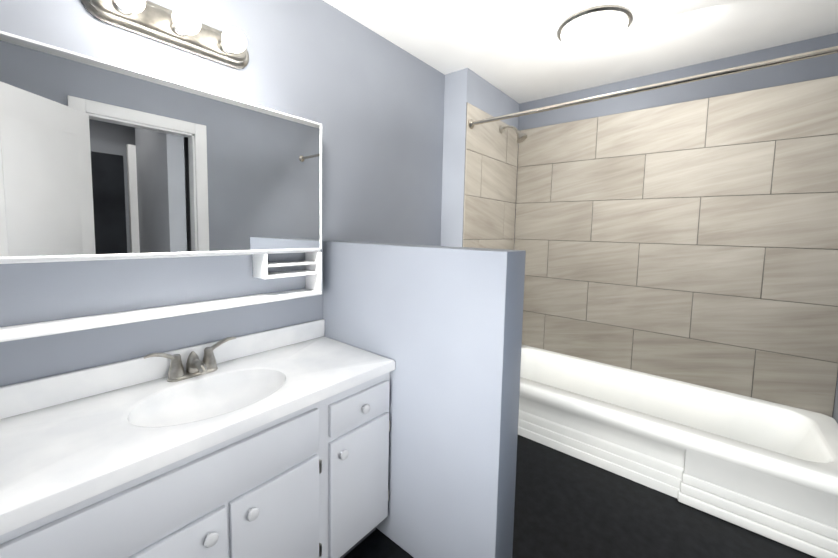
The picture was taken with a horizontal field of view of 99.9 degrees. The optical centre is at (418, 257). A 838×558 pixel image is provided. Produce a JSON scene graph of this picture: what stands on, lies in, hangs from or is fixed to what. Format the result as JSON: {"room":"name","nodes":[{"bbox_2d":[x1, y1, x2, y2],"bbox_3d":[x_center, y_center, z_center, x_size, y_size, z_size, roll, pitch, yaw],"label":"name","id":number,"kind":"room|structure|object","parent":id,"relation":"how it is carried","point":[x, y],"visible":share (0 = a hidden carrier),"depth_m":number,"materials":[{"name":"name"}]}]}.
{"room":"bathroom","nodes":[
{"label":"bathroom","id":0,"kind":"room"},
{"bbox_2d":[0,0,444,386],"bbox_3d":[-0.639,-0.006,1.640,0.120,2.400,2.340,5,6,39],"label":"wall","id":1,"kind":"structure","parent":0,"point":[370,101],"depth_m":1.47,"materials":[{"name":"grey paint"}]},
{"bbox_2d":[0,31,321,341],"bbox_3d":[-0.838,-0.190,1.197,0.108,0.767,1.122,5,6,39],"label":"mirror","id":2,"kind":"object","parent":1,"relation":"attached to","point":[102,160],"visible":1,"depth_m":1.09,"materials":[{"name":"grey mirror"}]},
{"bbox_2d":[81,0,248,68],"bbox_3d":[-0.786,-0.781,1.176,0.138,0.115,0.490,5,6,39],"label":"sconce","id":3,"kind":"object","parent":1,"relation":"attached to","point":[183,28],"visible":1,"depth_m":1.16,"materials":[{"name":"silver metal"}]},
{"bbox_2d":[323,241,525,557],"bbox_3d":[-0.064,0.580,1.531,0.980,1.272,0.148,5,6,39],"label":"wall","id":4,"kind":"structure","parent":0,"point":[441,326],"depth_m":1.31,"materials":[{"name":"grey paint"}]},
{"bbox_2d":[441,68,518,246],"bbox_3d":[0.469,-0.074,2.837,0.300,2.400,0.920,5,6,39],"label":"wall","id":5,"kind":"structure","parent":0,"point":[464,86],"depth_m":2.41,"materials":[{"name":"grey paint"}]},
{"bbox_2d":[462,102,517,249],"bbox_3d":[0.548,0.048,2.701,0.010,2.180,0.800,5,6,39],"label":"wall tile","id":6,"kind":"structure","parent":5,"relation":"attached to","point":[490,177],"depth_m":2.59,"materials":[{"name":"beige tile"}]},
{"bbox_2d":[499,125,526,142],"bbox_3d":[0.703,-0.925,2.619,0.206,0.150,0.082,5,6,39],"label":"shower head","id":7,"kind":"object","parent":6,"relation":"attached to","point":[521,137],"visible":1,"depth_m":2.59},
{"bbox_2d":[468,46,837,128],"bbox_3d":[1.058,-0.833,1.765,1.848,0.064,0.064,5,6,39],"label":"curtain rod","id":8,"kind":"object","parent":6,"relation":"attached to","point":[773,62],"visible":0.98,"depth_m":1.64,"materials":[{"name":"silver metal"}]},
{"bbox_2d":[343,435,815,557],"bbox_3d":[0.938,1.329,1.011,3.700,0.100,3.500,5,6,39],"label":"floor","id":9,"kind":"structure","parent":0,"point":[567,506],"depth_m":1.63,"materials":[{"name":"black tile"}]},
{"bbox_2d":[0,319,394,557],"bbox_3d":[-0.689,0.777,1.150,0.519,0.912,1.246,5,6,39],"label":"bathroom vanity","id":10,"kind":"object","parent":9,"relation":"on","point":[273,443],"visible":1,"depth_m":1.04,"materials":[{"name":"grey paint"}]},
{"bbox_2d":[143,336,236,382],"bbox_3d":[-0.781,0.367,1.240,0.137,0.111,0.290,5,6,39],"label":"faucet","id":11,"kind":"object","parent":10,"relation":"on","point":[199,364],"depth_m":1.28,"materials":[{"name":"silver metal"}]},
{"bbox_2d":[518,345,837,557],"bbox_3d":[1.259,1.000,2.196,1.844,0.390,0.751,5,6,39],"label":"bathtub","id":12,"kind":"object","parent":9,"relation":"on","point":[767,469],"visible":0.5,"depth_m":1.89,"materials":[{"name":"white ceramic"}]},
{"bbox_2d":[323,0,837,103],"bbox_3d":[0.990,-1.163,0.821,3.700,0.100,3.500,5,6,39],"label":"ceiling","id":13,"kind":"structure","parent":0,"point":[519,51],"depth_m":1.88,"materials":[{"name":"white paint"}]},
{"bbox_2d":[557,5,632,51],"bbox_3d":[0.894,-1.141,1.811,0.350,0.097,0.350,5,6,39],"label":"dome light","id":14,"kind":"object","parent":13,"relation":"attached to","point":[594,28],"visible":1,"depth_m":1.72,"materials":[{"name":"silver metal"}]},
{"bbox_2d":[514,33,837,239],"bbox_3d":[1.597,-0.019,2.432,1.960,2.400,0.110,5,6,39],"label":"wall","id":15,"kind":"structure","parent":0,"point":[824,66],"depth_m":2.19,"materials":[{"name":"grey paint"}]},
{"bbox_2d":[514,75,837,417],"bbox_3d":[1.522,0.090,2.423,1.850,2.180,0.010,5,6,39],"label":"wall tiles","id":16,"kind":"structure","parent":15,"relation":"attached to","point":[694,242],"depth_m":2.22,"materials":[{"name":"beige tile"}]},
{"bbox_2d":[833,376,837,423],"bbox_3d":[1.723,0.083,1.129,0.100,2.400,1.745,5,6,39],"label":"wall","id":17,"kind":"structure","parent":0,"point":[835,414],"depth_m":1.86,"materials":[{"name":"grey paint"}]}
]}

